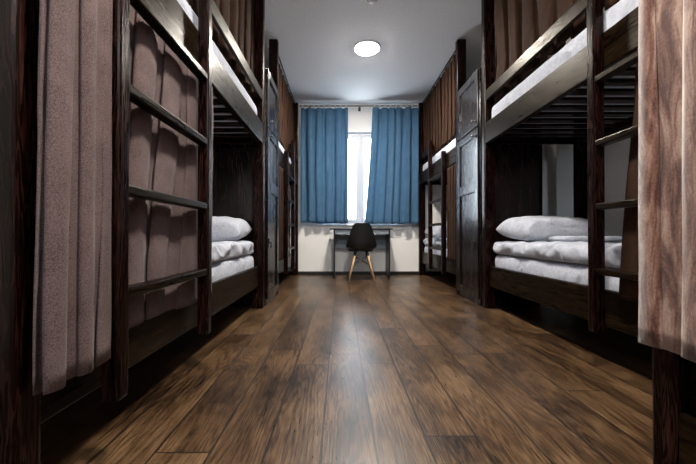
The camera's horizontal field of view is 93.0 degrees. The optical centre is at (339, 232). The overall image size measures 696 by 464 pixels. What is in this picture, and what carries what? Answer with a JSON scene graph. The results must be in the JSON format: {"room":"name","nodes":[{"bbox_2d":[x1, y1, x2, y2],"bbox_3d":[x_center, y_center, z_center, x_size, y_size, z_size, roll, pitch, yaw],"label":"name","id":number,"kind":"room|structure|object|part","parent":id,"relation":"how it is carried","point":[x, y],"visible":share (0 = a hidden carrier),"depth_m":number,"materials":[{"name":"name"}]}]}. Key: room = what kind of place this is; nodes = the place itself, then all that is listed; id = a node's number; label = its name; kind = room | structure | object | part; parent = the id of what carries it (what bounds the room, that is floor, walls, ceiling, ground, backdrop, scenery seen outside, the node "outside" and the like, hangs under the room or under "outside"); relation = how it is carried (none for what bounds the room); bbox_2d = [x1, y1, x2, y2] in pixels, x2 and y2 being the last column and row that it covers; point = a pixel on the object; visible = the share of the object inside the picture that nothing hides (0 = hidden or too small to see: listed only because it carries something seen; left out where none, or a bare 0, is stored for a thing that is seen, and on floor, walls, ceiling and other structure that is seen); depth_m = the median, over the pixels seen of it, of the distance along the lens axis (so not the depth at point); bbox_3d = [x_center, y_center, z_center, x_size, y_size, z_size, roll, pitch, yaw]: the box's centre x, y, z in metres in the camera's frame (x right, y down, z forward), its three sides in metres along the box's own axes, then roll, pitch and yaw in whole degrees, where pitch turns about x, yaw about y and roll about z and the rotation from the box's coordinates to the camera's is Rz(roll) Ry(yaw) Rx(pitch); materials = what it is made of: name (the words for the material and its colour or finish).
{"room":"dormitory","nodes":[
{"label":"dormitory","id":0,"kind":"room"},
{"bbox_2d":[186,0,495,103],"bbox_3d":[0.320,-2.251,2.041,4.360,0.150,7.350,0,0,0],"label":"ceiling","id":1,"kind":"structure","parent":0,"point":[417,39],"depth_m":3.81,"materials":[{"name":"paint"}]},
{"bbox_2d":[353,40,380,55],"bbox_3d":[0.315,-2.149,3.855,0.316,0.029,0.316,0,0,0],"label":"recessed light","id":2,"kind":"object","parent":1,"relation":"in","point":[363,47],"visible":1,"depth_m":3.81,"materials":[{"name":"white plastic"}]},
{"bbox_2d":[355,42,378,54],"bbox_3d":[0.315,-2.146,3.855,0.272,0.023,0.272,0,0,0],"label":"diffuser","id":3,"kind":"object","parent":2,"relation":"attached to","point":[361,48],"depth_m":3.82,"materials":[{"name":"white plastic"}]},
{"bbox_2d":[367,0,376,3],"bbox_3d":[0.300,-2.153,3.055,0.096,0.032,0.096,0,0,0],"label":"smoke detector","id":4,"kind":"object","parent":1,"relation":"attached to","point":[369,1],"visible":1,"depth_m":3.06,"materials":[{"name":"plastic"}]},
{"bbox_2d":[40,275,652,463],"bbox_3d":[0.320,0.724,2.020,3.960,0.100,6.950,0,0,0],"label":"floor","id":5,"kind":"structure","parent":0,"point":[399,369],"depth_m":1.40,"materials":[{"name":"brown wood"}]},
{"bbox_2d":[0,0,264,463],"bbox_3d":[-1.132,-0.745,1.870,0.996,2.835,2.330,0,0,0],"label":"bunk bed","id":6,"kind":"object","parent":5,"relation":"on","point":[22,414],"visible":0.7,"depth_m":0.95,"materials":[{"name":"brown wood"}]},
{"bbox_3d":[-0.740,-0.752,0.740,0.100,2.835,0.070,0,0,0],"label":"post","id":7,"kind":"part","parent":6,"relation":"part of","materials":[{"name":"brown wood"}]},
{"bbox_2d":[32,0,112,395],"bbox_3d":[-0.646,-0.890,0.838,0.052,2.492,0.225,0,0,0],"label":"curtain","id":8,"kind":"object","parent":6,"relation":"hanging from","point":[72,299],"visible":1,"depth_m":0.81,"materials":[{"name":"brown fabric"}]},
{"bbox_3d":[-0.661,-0.283,0.975,0.054,1.540,0.049,0,0,0],"label":"ladder post","id":9,"kind":"part","parent":6,"relation":"part of","materials":[{"name":"brown wood"}]},
{"bbox_3d":[-0.737,0.381,1.862,0.026,0.185,2.190,0,0,0],"label":"rail","id":10,"kind":"part","parent":6,"relation":"part of","materials":[{"name":"brown wood"}]},
{"bbox_2d":[128,5,213,328],"bbox_3d":[-0.705,-0.232,1.302,0.044,1.138,1.004,0,0,0],"label":"curtain","id":11,"kind":"object","parent":6,"relation":"hanging from","point":[163,238],"visible":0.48,"depth_m":1.31,"materials":[{"name":"brown fabric"}]},
{"bbox_3d":[-0.661,-0.414,1.614,0.054,1.810,0.048,0,0,0],"label":"ladder post","id":12,"kind":"part","parent":6,"relation":"part of","materials":[{"name":"brown wood"}]},
{"bbox_3d":[-0.710,-0.902,1.871,0.030,0.180,2.190,0,0,0],"label":"rail","id":13,"kind":"part","parent":6,"relation":"part of","materials":[{"name":"brown wood"}]},
{"bbox_2d":[177,0,256,132],"bbox_3d":[-1.159,-1.003,1.872,0.865,0.277,2.173,0,0,0],"label":"mattress","id":14,"kind":"object","parent":6,"relation":"on","point":[188,10],"visible":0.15,"depth_m":2.20,"materials":[{"name":"white fabric"}]},
{"bbox_2d":[188,0,254,102],"bbox_3d":[-0.775,-1.642,2.321,0.069,0.968,1.264,0,0,0],"label":"curtain","id":15,"kind":"object","parent":6,"relation":"hanging from","point":[238,15],"visible":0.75,"depth_m":2.53,"materials":[{"name":"brown fabric"}]},
{"bbox_2d":[212,255,253,281],"bbox_3d":[-1.172,0.268,1.863,0.839,0.178,2.184,0,0,0],"label":"mattress","id":16,"kind":"object","parent":6,"relation":"on","point":[224,268],"visible":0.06,"depth_m":2.31,"materials":[{"name":"white fabric"}]},
{"bbox_2d":[212,240,253,262],"bbox_3d":[-1.143,0.122,2.263,0.829,0.130,1.382,0,0,0],"label":"duvet","id":17,"kind":"object","parent":16,"relation":"on","point":[222,250],"visible":0.23,"depth_m":2.31,"materials":[{"name":"white fabric"}]},
{"bbox_2d":[212,216,251,241],"bbox_3d":[-1.087,-0.032,2.690,0.639,0.222,0.443,0,0,-4],"label":"pillow","id":18,"kind":"object","parent":17,"relation":"on","point":[224,228],"visible":0.43,"depth_m":2.51,"materials":[{"name":"white fabric"}]},
{"bbox_3d":[-0.708,-1.234,2.306,0.025,0.090,1.325,0,0,0],"label":"guard rail","id":19,"kind":"part","parent":6,"relation":"part of","materials":[{"name":"brown wood"}]},
{"bbox_3d":[-0.740,-0.737,3.000,0.100,2.835,0.070,0,0,0],"label":"post","id":20,"kind":"part","parent":6,"relation":"part of","materials":[{"name":"brown wood"}]},
{"bbox_2d":[212,67,278,305],"bbox_3d":[-0.939,-0.427,3.333,0.602,2.220,0.540,0,0,0],"label":"wardrobe","id":21,"kind":"object","parent":5,"relation":"on","point":[232,164],"visible":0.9,"depth_m":3.07,"materials":[{"name":"brown wood"}]},
{"bbox_3d":[-0.678,-1.267,3.339,0.021,0.530,0.532,0,0,0],"label":"door","id":22,"kind":"part","parent":21,"relation":"part of","materials":[{"name":"brown wood"}]},
{"bbox_3d":[-0.678,-0.182,3.331,0.021,1.600,0.532,0,0,0],"label":"door","id":23,"kind":"part","parent":21,"relation":"part of","materials":[{"name":"brown wood"}]},
{"bbox_3d":[-0.685,-1.267,3.339,0.005,0.390,0.392,0,0,0],"label":"door panel","id":24,"kind":"part","parent":21,"relation":"part of","materials":[{"name":"brown wood"}]},
{"bbox_3d":[-0.685,-0.699,3.335,0.005,0.425,0.392,0,0,0],"label":"door panel","id":25,"kind":"part","parent":21,"relation":"part of","materials":[{"name":"brown wood"}]},
{"bbox_3d":[-0.685,0.081,3.329,0.005,0.935,0.392,0,0,0],"label":"door panel","id":26,"kind":"part","parent":21,"relation":"part of","materials":[{"name":"brown wood"}]},
{"bbox_2d":[269,39,297,293],"bbox_3d":[-1.132,-0.726,4.560,0.996,2.835,1.830,0,0,0],"label":"bunk bed","id":27,"kind":"object","parent":5,"relation":"on","point":[290,170],"visible":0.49,"depth_m":4.36,"materials":[{"name":"brown wood"}]},
{"bbox_3d":[-0.740,-0.732,3.680,0.100,2.835,0.070,0,0,0],"label":"post","id":28,"kind":"part","parent":27,"relation":"part of","materials":[{"name":"brown wood"}]},
{"bbox_2d":[279,165,289,260],"bbox_3d":[-0.709,-0.226,4.157,0.046,1.112,0.851,0,0,0],"label":"curtain","id":29,"kind":"object","parent":27,"relation":"hanging from","point":[281,171],"visible":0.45,"depth_m":3.98,"materials":[{"name":"brown fabric"}]},
{"bbox_2d":[279,143,290,163],"bbox_3d":[-1.159,-0.985,4.562,0.865,0.277,1.673,0,0,0],"label":"mattress","id":30,"kind":"object","parent":27,"relation":"on","point":[280,145],"visible":0.05,"depth_m":4.18,"materials":[{"name":"white fabric"}]},
{"bbox_2d":[279,64,293,158],"bbox_3d":[-0.761,-1.627,4.567,0.057,0.969,1.651,0,0,0],"label":"curtain","id":31,"kind":"object","parent":27,"relation":"hanging from","point":[286,106],"visible":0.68,"depth_m":4.55,"materials":[{"name":"brown fabric"}]},
{"bbox_3d":[-0.661,-0.247,4.047,0.054,1.510,0.050,0,0,0],"label":"ladder post","id":32,"kind":"part","parent":27,"relation":"part of","materials":[{"name":"brown wood"}]},
{"bbox_3d":[-0.737,0.399,4.552,0.026,0.185,1.690,0,0,0],"label":"rail","id":33,"kind":"part","parent":27,"relation":"part of","materials":[{"name":"brown wood"}]},
{"bbox_3d":[-0.710,-0.883,4.561,0.030,0.180,1.690,0,0,0],"label":"rail","id":34,"kind":"part","parent":27,"relation":"part of","materials":[{"name":"brown wood"}]},
{"bbox_3d":[-0.661,-0.393,4.648,0.054,1.810,0.050,0,0,0],"label":"ladder post","id":35,"kind":"part","parent":27,"relation":"part of","materials":[{"name":"brown wood"}]},
{"bbox_3d":[-0.708,-1.215,5.044,0.025,0.090,0.730,0,0,0],"label":"guard rail","id":36,"kind":"part","parent":27,"relation":"part of","materials":[{"name":"brown wood"}]},
{"bbox_3d":[-0.740,-0.720,5.440,0.100,2.835,0.070,0,0,0],"label":"post","id":37,"kind":"part","parent":27,"relation":"part of","materials":[{"name":"brown wood"}]},
{"bbox_2d":[346,223,376,280],"bbox_3d":[0.310,0.276,4.845,0.445,0.830,0.459,0,0,0],"label":"shell chair","id":38,"kind":"object","parent":5,"relation":"on","point":[361,237],"visible":1,"depth_m":4.68,"materials":[{"name":"black plastic"}]},
{"bbox_3d":[0.173,0.509,4.704,0.030,0.362,0.147,0,-1,44],"label":"leg","id":39,"kind":"part","parent":38,"relation":"part of","materials":[{"name":"brown wood"}]},
{"bbox_3d":[0.447,0.509,4.704,0.030,0.362,0.147,0,-1,-44],"label":"leg","id":40,"kind":"part","parent":38,"relation":"part of","materials":[{"name":"brown wood"}]},
{"bbox_2d":[330,228,392,278],"bbox_3d":[0.325,0.315,5.183,0.950,0.762,0.390,0,0,0],"label":"desk","id":41,"kind":"object","parent":5,"relation":"on","point":[340,241],"visible":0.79,"depth_m":5.15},
{"bbox_3d":[-0.088,0.325,5.188,0.020,0.742,0.380,0,0,0],"label":"panel","id":42,"kind":"part","parent":41,"relation":"part of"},
{"bbox_3d":[0.127,-0.009,5.180,0.404,0.067,0.340,0,0,0],"label":"drawer","id":43,"kind":"part","parent":41,"relation":"part of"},
{"bbox_3d":[0.332,0.143,5.363,0.820,0.228,0.018,0,0,0],"label":"panel","id":44,"kind":"part","parent":41,"relation":"part of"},
{"bbox_3d":[0.536,-0.009,5.180,0.406,0.067,0.340,0,0,0],"label":"drawer","id":45,"kind":"part","parent":41,"relation":"part of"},
{"bbox_3d":[0.752,0.325,5.188,0.020,0.742,0.380,0,0,0],"label":"panel","id":46,"kind":"part","parent":41,"relation":"part of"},
{"bbox_2d":[418,39,542,294],"bbox_3d":[1.742,-0.726,4.560,0.996,2.835,1.830,0,0,0],"label":"bunk bed","id":47,"kind":"object","parent":5,"relation":"on","point":[436,173],"visible":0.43,"depth_m":4.33,"materials":[{"name":"brown wood"}]},
{"bbox_3d":[1.350,-0.720,5.440,0.100,2.835,0.070,0,0,0],"label":"post","id":48,"kind":"part","parent":47,"relation":"part of","materials":[{"name":"brown wood"}]},
{"bbox_3d":[1.317,-1.215,5.044,0.025,0.090,0.730,0,0,0],"label":"guard rail","id":49,"kind":"part","parent":47,"relation":"part of","materials":[{"name":"brown wood"}]},
{"bbox_3d":[1.271,-0.393,4.648,0.054,1.810,0.050,0,0,0],"label":"ladder post","id":50,"kind":"part","parent":47,"relation":"part of","materials":[{"name":"brown wood"}]},
{"bbox_2d":[424,246,446,256],"bbox_3d":[1.782,0.287,4.553,0.838,0.178,1.683,0,0,0],"label":"mattress","id":51,"kind":"object","parent":47,"relation":"on","point":[437,252],"visible":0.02,"depth_m":4.73,"materials":[{"name":"white fabric"}]},
{"bbox_2d":[423,238,446,247],"bbox_3d":[1.750,0.140,4.829,0.825,0.130,1.125,0,0,0],"label":"duvet","id":52,"kind":"object","parent":51,"relation":"on","point":[436,241],"visible":0.13,"depth_m":4.72,"materials":[{"name":"white fabric"}]},
{"bbox_2d":[425,225,446,237],"bbox_3d":[1.697,-0.015,5.130,0.639,0.222,0.443,0,0,-4],"label":"pillow","id":53,"kind":"object","parent":52,"relation":"on","point":[436,229],"visible":0.16,"depth_m":4.92,"materials":[{"name":"white fabric"}]},
{"bbox_3d":[1.320,-0.883,4.561,0.030,0.180,1.690,0,0,0],"label":"rail","id":54,"kind":"part","parent":47,"relation":"part of","materials":[{"name":"brown wood"}]},
{"bbox_3d":[1.347,0.399,4.552,0.026,0.185,1.690,0,0,0],"label":"rail","id":55,"kind":"part","parent":47,"relation":"part of","materials":[{"name":"brown wood"}]},
{"bbox_2d":[423,54,455,162],"bbox_3d":[1.369,-1.627,4.566,0.060,0.968,1.651,0,0,0],"label":"curtain","id":56,"kind":"object","parent":47,"relation":"hanging from","point":[439,109],"visible":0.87,"depth_m":4.45,"materials":[{"name":"brown fabric"}]},
{"bbox_2d":[423,138,455,170],"bbox_3d":[1.769,-0.985,4.562,0.866,0.277,1.673,0,0,0],"label":"mattress","id":57,"kind":"object","parent":47,"relation":"on","point":[451,145],"visible":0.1,"depth_m":4.39,"materials":[{"name":"white fabric"}]},
{"bbox_3d":[1.271,-0.247,4.047,0.054,1.510,0.050,0,0,0],"label":"ladder post","id":58,"kind":"part","parent":47,"relation":"part of","materials":[{"name":"brown wood"}]},
{"bbox_2d":[447,164,455,261],"bbox_3d":[1.317,-0.228,3.893,0.038,1.110,0.322,0,0,0],"label":"curtain","id":59,"kind":"object","parent":47,"relation":"hanging from","point":[451,171],"visible":0.97,"depth_m":3.87,"materials":[{"name":"brown fabric"}]},
{"bbox_3d":[1.350,-0.732,3.680,0.100,2.835,0.070,0,0,0],"label":"post","id":60,"kind":"part","parent":47,"relation":"part of","materials":[{"name":"brown wood"}]},
{"bbox_3d":[2.190,-0.732,3.680,0.100,2.835,0.070,0,0,0],"label":"post","id":61,"kind":"part","parent":47,"relation":"part of","materials":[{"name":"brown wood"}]},
{"bbox_2d":[457,67,539,305],"bbox_3d":[1.549,-0.427,3.333,0.602,2.220,0.540,0,0,0],"label":"wardrobe","id":62,"kind":"object","parent":5,"relation":"on","point":[516,166],"visible":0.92,"depth_m":3.07,"materials":[{"name":"brown wood"}]},
{"bbox_3d":[1.296,-1.267,3.339,0.005,0.390,0.392,0,0,0],"label":"door panel","id":63,"kind":"part","parent":62,"relation":"part of","materials":[{"name":"brown wood"}]},
{"bbox_3d":[1.288,-1.267,3.339,0.021,0.530,0.532,0,0,0],"label":"door","id":64,"kind":"part","parent":62,"relation":"part of","materials":[{"name":"brown wood"}]},
{"bbox_3d":[1.296,-0.699,3.335,0.005,0.425,0.392,0,0,0],"label":"door panel","id":65,"kind":"part","parent":62,"relation":"part of","materials":[{"name":"brown wood"}]},
{"bbox_3d":[1.296,0.081,3.329,0.005,0.935,0.392,0,0,0],"label":"door panel","id":66,"kind":"part","parent":62,"relation":"part of","materials":[{"name":"brown wood"}]},
{"bbox_3d":[1.288,-0.182,3.331,0.021,1.600,0.532,0,0,0],"label":"door","id":67,"kind":"part","parent":62,"relation":"part of","materials":[{"name":"brown wood"}]},
{"bbox_2d":[481,0,638,336],"bbox_3d":[1.742,-0.744,2.005,0.996,2.835,2.060,0,0,0],"label":"bunk bed","id":68,"kind":"object","parent":5,"relation":"on","point":[610,53],"visible":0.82,"depth_m":2.00,"materials":[{"name":"brown wood"}]},
{"bbox_3d":[1.350,-0.737,3.000,0.100,2.835,0.070,0,0,0],"label":"post","id":69,"kind":"part","parent":68,"relation":"part of","materials":[{"name":"brown wood"}]},
{"bbox_3d":[1.317,-1.234,2.320,0.025,0.090,1.298,0,0,0],"label":"guard rail","id":70,"kind":"part","parent":68,"relation":"part of","materials":[{"name":"brown wood"}]},
{"bbox_2d":[494,0,619,102],"bbox_3d":[1.389,-1.645,2.097,0.084,0.969,1.672,0,0,0],"label":"curtain","id":71,"kind":"object","parent":68,"relation":"hanging from","point":[519,24],"visible":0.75,"depth_m":2.45,"materials":[{"name":"brown fabric"}]},
{"bbox_2d":[495,254,619,291],"bbox_3d":[1.782,0.269,1.999,0.840,0.178,1.915,0,0,0],"label":"mattress","id":72,"kind":"object","parent":68,"relation":"on","point":[571,272],"visible":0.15,"depth_m":2.13,"materials":[{"name":"white fabric"}]},
{"bbox_2d":[493,241,621,268],"bbox_3d":[1.750,0.122,2.263,0.831,0.130,1.378,0,0,0],"label":"duvet","id":73,"kind":"object","parent":72,"relation":"on","point":[569,252],"visible":0.48,"depth_m":2.08,"materials":[{"name":"white fabric"}]},
{"bbox_2d":[496,216,608,241],"bbox_3d":[1.697,-0.032,2.690,0.639,0.222,0.443,0,0,-4],"label":"pillow","id":74,"kind":"object","parent":73,"relation":"on","point":[525,228],"visible":0.82,"depth_m":2.49,"materials":[{"name":"white fabric"}]},
{"bbox_2d":[548,236,621,241],"bbox_3d":[1.750,0.042,2.330,0.420,0.039,0.261,0,0,0],"label":"folded towel","id":75,"kind":"object","parent":73,"relation":"on","point":[553,238],"visible":0.65,"depth_m":2.22,"materials":[{"name":"white fabric"}]},
{"bbox_3d":[1.320,-0.901,2.006,0.030,0.180,1.920,0,0,0],"label":"rail","id":76,"kind":"part","parent":68,"relation":"part of","materials":[{"name":"brown wood"}]},
{"bbox_3d":[1.347,0.382,1.997,0.026,0.185,1.920,0,0,0],"label":"rail","id":77,"kind":"part","parent":68,"relation":"part of","materials":[{"name":"brown wood"}]},
{"bbox_2d":[492,0,638,128],"bbox_3d":[1.769,-1.002,2.007,0.865,0.277,1.903,0,0,0],"label":"mattress","id":78,"kind":"object","parent":68,"relation":"on","point":[622,8],"visible":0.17,"depth_m":2.07,"materials":[{"name":"white fabric"}]},
{"bbox_3d":[2.190,-0.737,3.000,0.100,2.835,0.070,0,0,0],"label":"post","id":79,"kind":"part","parent":68,"relation":"part of","materials":[{"name":"brown wood"}]},
{"bbox_3d":[1.271,-0.414,1.640,0.054,1.810,0.050,0,0,0],"label":"ladder post","id":80,"kind":"part","parent":68,"relation":"part of","materials":[{"name":"brown wood"}]},
{"bbox_3d":[2.220,-0.901,2.006,0.030,0.180,1.920,0,0,0],"label":"rail","id":81,"kind":"part","parent":68,"relation":"part of","materials":[{"name":"brown wood"}]},
{"bbox_2d":[619,63,638,302],"bbox_3d":[1.315,-0.246,1.312,0.030,1.110,0.500,0,0,-1],"label":"curtain","id":82,"kind":"object","parent":68,"relation":"hanging from","point":[628,289],"visible":0.16,"depth_m":1.48,"materials":[{"name":"brown fabric"}]},
{"bbox_2d":[652,347,695,463],"bbox_3d":[1.342,-0.758,-0.105,0.940,2.835,2.080,0,0,0],"label":"bunk bed","id":83,"kind":"object","parent":5,"relation":"on","point":[673,375],"visible":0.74,"depth_m":0.87,"materials":[{"name":"brown wood"}]},
{"bbox_2d":[638,0,695,362],"bbox_3d":[0.846,-0.917,0.568,0.048,2.442,0.727,0,0,0],"label":"curtain","id":84,"kind":"object","parent":83,"relation":"hanging from","point":[666,28],"visible":1,"depth_m":0.85,"materials":[{"name":"brown fabric"}]},
{"bbox_3d":[0.889,0.559,-0.114,0.026,0.200,1.940,0,0,0],"label":"panel","id":85,"kind":"part","parent":83,"relation":"part of","materials":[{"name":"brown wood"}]},
{"bbox_3d":[0.919,0.367,-0.113,0.026,0.185,1.940,0,0,0],"label":"rail","id":86,"kind":"part","parent":83,"relation":"part of","materials":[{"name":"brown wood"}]},
{"bbox_2d":[280,104,455,270],"bbox_3d":[0.320,-0.726,5.605,3.960,2.850,0.200,0,0,0],"label":"wall","id":87,"kind":"structure","parent":0,"point":[315,243],"depth_m":5.50,"materials":[{"name":"white paint"}]},
{"bbox_2d":[299,105,419,110],"bbox_3d":[0.325,-2.062,5.444,1.970,0.070,0.140,0,0,0],"label":"curtain rod","id":88,"kind":"object","parent":87,"relation":"attached to","point":[310,106],"visible":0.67,"depth_m":5.38,"materials":[{"name":"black metal"}]},
{"bbox_2d":[301,105,347,222],"bbox_3d":[-0.251,-1.118,5.368,0.768,1.932,0.134,0,0,2],"label":"window curtain","id":89,"kind":"object","parent":88,"relation":"hanging from","point":[324,132],"visible":1,"depth_m":5.37,"materials":[{"name":"blue fabric"}]},
{"bbox_2d":[365,105,418,223],"bbox_3d":[0.846,-1.111,5.387,0.892,1.946,0.156,0,0,0],"label":"window curtain","id":90,"kind":"object","parent":88,"relation":"hanging from","point":[393,178],"visible":0.99,"depth_m":5.34,"materials":[{"name":"blue fabric"}]},
{"bbox_2d":[315,133,404,225],"bbox_3d":[0.330,-0.899,5.541,1.480,1.565,0.170,0,0,0],"label":"window","id":91,"kind":"structure","parent":87,"relation":"in","point":[360,181],"depth_m":5.55,"materials":[{"name":"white glass"}]},
{"bbox_3d":[0.330,-0.911,5.591,1.400,1.540,0.070,0,0,0],"label":"frame","id":92,"kind":"part","parent":91,"relation":"part of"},
{"bbox_3d":[-0.005,-0.911,5.577,0.640,1.450,0.060,0,0,0],"label":"sash","id":93,"kind":"part","parent":91,"relation":"part of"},
{"bbox_3d":[0.330,-0.129,5.501,1.480,0.025,0.100,0,0,0],"label":"sill","id":94,"kind":"part","parent":91,"relation":"part of","materials":[{"name":"white plastic"}]},
{"bbox_3d":[0.675,-0.911,5.577,0.620,1.450,0.060,0,0,0],"label":"sash","id":95,"kind":"part","parent":91,"relation":"part of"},
{"bbox_2d":[279,271,454,274],"bbox_3d":[0.320,0.671,5.489,3.960,0.055,0.014,0,0,0],"label":"baseboard","id":96,"kind":"structure","parent":87,"relation":"attached to","point":[282,272],"depth_m":5.48,"materials":[{"name":"black wood"}]},
{"bbox_2d":[542,6,630,236],"bbox_3d":[2.400,-0.751,2.030,0.200,2.850,7.350,0,0,0],"label":"wall","id":97,"kind":"structure","parent":0,"point":[557,160],"depth_m":3.29,"materials":[{"name":"white paint"}]}
]}

